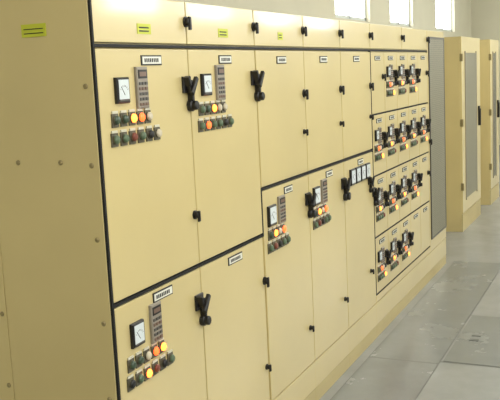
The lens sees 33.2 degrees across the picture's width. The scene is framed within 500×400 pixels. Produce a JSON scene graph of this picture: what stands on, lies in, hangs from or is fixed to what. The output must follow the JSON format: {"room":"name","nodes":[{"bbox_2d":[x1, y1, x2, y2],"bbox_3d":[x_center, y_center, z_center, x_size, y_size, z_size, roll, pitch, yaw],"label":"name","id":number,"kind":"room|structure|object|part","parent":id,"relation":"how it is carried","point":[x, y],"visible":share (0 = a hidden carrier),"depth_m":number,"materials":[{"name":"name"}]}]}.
{"room":"electrical room","nodes":[
{"label":"electrical room","id":0,"kind":"room"},
{"bbox_2d":[173,0,471,37],"bbox_3d":[0.266,-1.514,8.859,0.200,4.000,22.400,1,9,25],"label":"wall","id":1,"kind":"structure","parent":0,"point":[422,13],"depth_m":11.92,"materials":[{"name":"beige paint"}]},
{"bbox_2d":[335,0,362,17],"bbox_3d":[1.245,-2.843,10.919,0.020,0.920,1.420,1,9,25],"label":"glass","id":2,"kind":"object","parent":1,"relation":"attached to","point":[356,8],"visible":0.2,"depth_m":11.13,"materials":[{"name":"white"}]},
{"bbox_2d":[335,0,365,20],"bbox_3d":[1.245,-2.843,10.919,0.080,0.980,1.480,1,9,25],"label":"frame","id":3,"kind":"object","parent":1,"relation":"attached to","point":[348,16],"visible":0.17,"depth_m":11.01,"materials":[{"name":"grey"}]},
{"bbox_2d":[390,0,406,23],"bbox_3d":[2.283,-3.229,13.150,0.020,0.920,1.340,1,9,25],"label":"glass","id":4,"kind":"object","parent":1,"relation":"attached to","point":[402,3],"visible":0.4,"depth_m":13.40,"materials":[{"name":"white glass"}]},
{"bbox_2d":[390,0,408,25],"bbox_3d":[2.283,-3.229,13.150,0.080,0.980,1.400,1,9,25],"label":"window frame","id":5,"kind":"structure","parent":1,"relation":"attached to","point":[407,1],"depth_m":13.19,"materials":[{"name":"grey"}]},
{"bbox_2d":[436,0,448,28],"bbox_3d":[3.658,-3.740,16.105,0.020,0.920,1.640,1,9,25],"label":"glass","id":6,"kind":"object","parent":1,"relation":"attached to","point":[445,2],"visible":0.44,"depth_m":16.35,"materials":[{"name":"white glass"}]},
{"bbox_2d":[436,0,451,31],"bbox_3d":[3.658,-3.740,16.105,0.080,0.980,1.700,1,9,25],"label":"frame","id":7,"kind":"object","parent":1,"relation":"attached to","point":[441,1],"visible":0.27,"depth_m":16.19,"materials":[{"name":"grey"}]},
{"bbox_2d":[319,145,499,399],"bbox_3d":[3.270,0.594,7.825,6.600,0.156,22.400,1,9,25],"label":"floor","id":8,"kind":"structure","parent":0,"point":[480,241],"depth_m":5.65,"materials":[{"name":"concrete"}]},
{"bbox_2d":[0,0,211,399],"bbox_3d":[-0.721,0.321,3.293,0.944,2.125,0.657,1,9,25],"label":"tall cabinet","id":9,"kind":"object","parent":8,"relation":"on","point":[102,298],"visible":1,"depth_m":2.91,"materials":[{"name":"beige metal"}]},
{"bbox_3d":[-0.879,0.328,3.009,0.894,2.031,0.004,1,9,25],"label":"panel","id":10,"kind":"part","parent":9,"relation":"part of","materials":[{"name":"yellow paint"}]},
{"bbox_3d":[-0.361,-0.118,3.053,0.018,0.852,0.614,1,9,25],"label":"door","id":11,"kind":"part","parent":9,"relation":"part of","materials":[{"name":"yellow paint"}]},
{"bbox_3d":[-0.320,0.728,3.180,0.018,0.820,0.614,1,9,25],"label":"door","id":12,"kind":"part","parent":9,"relation":"part of","materials":[{"name":"yellow paint"}]},
{"bbox_2d":[184,2,271,399],"bbox_3d":[-0.454,0.223,3.866,0.945,2.123,0.654,1,9,25],"label":"tall cabinet","id":13,"kind":"object","parent":8,"relation":"on","point":[220,41],"visible":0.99,"depth_m":3.63,"materials":[{"name":"beige metal"}]},
{"bbox_3d":[-0.099,-0.215,3.615,0.018,0.852,0.630,1,9,25],"label":"door","id":14,"kind":"part","parent":13,"relation":"part of","materials":[{"name":"yellow paint"}]},
{"bbox_3d":[-0.059,0.631,3.740,0.018,0.820,0.624,1,9,25],"label":"door","id":15,"kind":"part","parent":13,"relation":"part of","materials":[{"name":"yellow paint"}]},
{"bbox_2d":[252,10,316,399],"bbox_3d":[-0.192,0.125,4.428,0.945,2.123,0.638,1,9,25],"label":"tall cabinet","id":16,"kind":"object","parent":8,"relation":"on","point":[288,205],"visible":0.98,"depth_m":4.21,"materials":[{"name":"beige metal"}]},
{"bbox_3d":[0.159,-0.420,4.165,0.018,0.635,0.610,1,9,25],"label":"door","id":17,"kind":"part","parent":16,"relation":"part of","materials":[{"name":"yellow paint"}]},
{"bbox_3d":[0.200,0.425,4.292,0.018,1.037,0.610,1,9,25],"label":"door","id":18,"kind":"part","parent":16,"relation":"part of","materials":[{"name":"yellow paint"}]},
{"bbox_2d":[301,16,350,399],"bbox_3d":[0.063,0.030,4.975,0.945,2.123,0.616,1,9,25],"label":"tall cabinet","id":19,"kind":"object","parent":8,"relation":"on","point":[321,53],"visible":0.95,"depth_m":4.77,"materials":[{"name":"beige metal"}]},
{"bbox_3d":[0.413,-0.514,4.710,0.018,0.635,0.594,1,9,25],"label":"door","id":20,"kind":"part","parent":19,"relation":"part of","materials":[{"name":"yellow paint"}]},
{"bbox_3d":[0.454,0.331,4.837,0.018,1.037,0.594,1,9,25],"label":"door","id":21,"kind":"part","parent":19,"relation":"part of","materials":[{"name":"yellow paint"}]},
{"bbox_2d":[338,20,379,366],"bbox_3d":[0.312,-0.063,5.516,0.941,2.123,0.662,1,9,25],"label":"tall cabinet","id":22,"kind":"object","parent":8,"relation":"on","point":[355,53],"visible":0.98,"depth_m":5.32,"materials":[{"name":"beige metal"}]},
{"bbox_3d":[0.665,-0.608,5.251,0.018,0.635,0.604,1,9,25],"label":"door","id":23,"kind":"part","parent":22,"relation":"part of","materials":[{"name":"yellow paint"}]},
{"bbox_3d":[0.706,0.237,5.379,0.018,1.037,0.604,1,9,25],"label":"door","id":24,"kind":"part","parent":22,"relation":"part of","materials":[{"name":"yellow paint"}]},
{"bbox_2d":[369,24,430,336],"bbox_3d":[0.780,-0.238,6.527,0.937,2.123,1.656,1,9,25],"label":"tall cabinet","id":25,"kind":"object","parent":8,"relation":"on","point":[401,123],"visible":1,"depth_m":6.20,"materials":[{"name":"beige metal"}]},
{"bbox_3d":[0.855,-0.791,5.655,0.018,0.407,0.324,1,9,25],"label":"drawer","id":26,"kind":"part","parent":25,"relation":"part of","materials":[{"name":"yellow paint"}]},
{"bbox_3d":[0.875,-0.381,5.717,0.018,0.402,0.324,1,9,25],"label":"drawer","id":27,"kind":"part","parent":25,"relation":"part of","materials":[{"name":"yellow paint"}]},
{"bbox_3d":[0.895,0.029,5.778,0.018,0.407,0.324,1,9,25],"label":"drawer","id":28,"kind":"part","parent":25,"relation":"part of","materials":[{"name":"yellow paint"}]},
{"bbox_3d":[0.914,0.430,5.839,0.018,0.383,0.324,1,9,25],"label":"drawer","id":29,"kind":"part","parent":25,"relation":"part of","materials":[{"name":"yellow paint"}]},
{"bbox_3d":[0.992,-0.842,5.949,0.018,0.407,0.324,1,9,25],"label":"drawer","id":30,"kind":"part","parent":25,"relation":"part of","materials":[{"name":"yellow paint"}]},
{"bbox_3d":[1.011,-0.432,6.010,0.018,0.402,0.324,1,9,25],"label":"drawer","id":31,"kind":"part","parent":25,"relation":"part of","materials":[{"name":"yellow paint"}]},
{"bbox_3d":[1.031,-0.021,6.072,0.018,0.407,0.324,1,9,25],"label":"drawer","id":32,"kind":"part","parent":25,"relation":"part of","materials":[{"name":"yellow paint"}]},
{"bbox_3d":[1.051,0.380,6.133,0.018,0.383,0.324,1,9,25],"label":"drawer","id":33,"kind":"part","parent":25,"relation":"part of","materials":[{"name":"yellow paint"}]},
{"bbox_3d":[1.128,-0.893,6.242,0.018,0.407,0.324,1,9,25],"label":"drawer","id":34,"kind":"part","parent":25,"relation":"part of","materials":[{"name":"yellow paint"}]},
{"bbox_3d":[1.148,-0.483,6.304,0.018,0.402,0.324,1,9,25],"label":"drawer","id":35,"kind":"part","parent":25,"relation":"part of","materials":[{"name":"yellow paint"}]},
{"bbox_3d":[1.168,-0.072,6.366,0.018,0.407,0.324,1,9,25],"label":"drawer","id":36,"kind":"part","parent":25,"relation":"part of","materials":[{"name":"yellow paint"}]},
{"bbox_3d":[1.188,0.329,6.426,0.018,0.383,0.324,1,9,25],"label":"drawer","id":37,"kind":"part","parent":25,"relation":"part of","materials":[{"name":"yellow paint"}]},
{"bbox_3d":[1.265,-0.944,6.536,0.018,0.407,0.324,1,9,25],"label":"drawer","id":38,"kind":"part","parent":25,"relation":"part of","materials":[{"name":"yellow paint"}]},
{"bbox_3d":[1.285,-0.533,6.598,0.018,0.402,0.324,1,9,25],"label":"drawer","id":39,"kind":"part","parent":25,"relation":"part of","materials":[{"name":"yellow paint"}]},
{"bbox_3d":[1.305,-0.123,6.660,0.018,0.407,0.324,1,9,25],"label":"drawer","id":40,"kind":"part","parent":25,"relation":"part of","materials":[{"name":"yellow paint"}]},
{"bbox_3d":[1.324,0.278,6.720,0.018,0.383,0.324,1,9,25],"label":"drawer","id":41,"kind":"part","parent":25,"relation":"part of","materials":[{"name":"yellow paint"}]},
{"bbox_3d":[1.402,-0.995,6.830,0.018,0.407,0.324,1,9,25],"label":"drawer","id":42,"kind":"part","parent":25,"relation":"part of","materials":[{"name":"yellow paint"}]},
{"bbox_3d":[1.421,-0.584,6.892,0.018,0.402,0.324,1,9,25],"label":"drawer","id":43,"kind":"part","parent":25,"relation":"part of","materials":[{"name":"yellow paint"}]},
{"bbox_3d":[1.441,-0.174,6.954,0.018,0.407,0.324,1,9,25],"label":"drawer","id":44,"kind":"part","parent":25,"relation":"part of","materials":[{"name":"yellow paint"}]},
{"bbox_3d":[1.461,0.227,7.014,0.018,0.383,0.324,1,9,25],"label":"drawer","id":45,"kind":"part","parent":25,"relation":"part of","materials":[{"name":"yellow paint"}]},
{"bbox_2d":[330,261,499,399],"bbox_3d":[1.211,1.093,4.683,1.406,0.001,6.500,1,9,25],"label":"trim","id":46,"kind":"structure","parent":8,"relation":"on","point":[454,261],"depth_m":5.34,"materials":[{"name":"grey metal"}]},
{"bbox_2d":[331,261,499,399],"bbox_3d":[0.778,1.083,4.883,0.440,0.002,6.500,1,9,25],"label":"trench cover","id":47,"kind":"object","parent":8,"relation":"on","point":[428,330],"visible":1,"depth_m":5.67,"materials":[{"name":"concrete"}]},
{"bbox_2d":[425,30,446,279],"bbox_3d":[1.251,-0.415,7.552,0.926,2.123,0.660,1,9,25],"label":"tall cabinet","id":48,"kind":"object","parent":8,"relation":"on","point":[435,48],"visible":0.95,"depth_m":7.33,"materials":[{"name":"grey metal"}]},
{"bbox_2d":[443,36,480,231],"bbox_3d":[2.147,-0.793,9.780,0.930,2.123,1.164,1,9,25],"label":"tall cabinet","id":49,"kind":"object","parent":8,"relation":"on","point":[461,54],"visible":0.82,"depth_m":9.22,"materials":[{"name":"beige metal"}]},
{"bbox_3d":[1.885,-0.744,9.263,0.870,2.005,0.004,1,9,25],"label":"panel","id":50,"kind":"part","parent":49,"relation":"part of","materials":[{"name":"yellow paint"}]},
{"bbox_3d":[2.530,-0.885,9.589,0.018,1.919,1.154,1,9,25],"label":"door","id":51,"kind":"part","parent":49,"relation":"part of","materials":[{"name":"yellow paint"}]},
{"bbox_2d":[480,39,499,204],"bbox_3d":[2.840,-1.047,11.245,0.930,2.123,0.724,1,9,25],"label":"tall cabinet","id":52,"kind":"object","parent":8,"relation":"on","point":[489,48],"visible":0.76,"depth_m":10.84,"materials":[{"name":"beige metal"}]},
{"bbox_3d":[2.669,-1.032,10.925,0.870,2.005,0.004,1,9,25],"label":"panel","id":53,"kind":"part","parent":52,"relation":"part of","materials":[{"name":"yellow paint"}]},
{"bbox_3d":[3.222,-1.139,11.053,0.018,1.919,0.714,1,9,25],"label":"door","id":54,"kind":"part","parent":52,"relation":"part of","materials":[{"name":"yellow paint"}]},
{"bbox_2d":[471,0,499,144],"bbox_3d":[7.797,-3.173,17.460,6.200,4.000,0.200,1,9,25],"label":"wall","id":55,"kind":"structure","parent":0,"point":[485,14],"depth_m":18.43,"materials":[{"name":"beige paint"}]}
]}

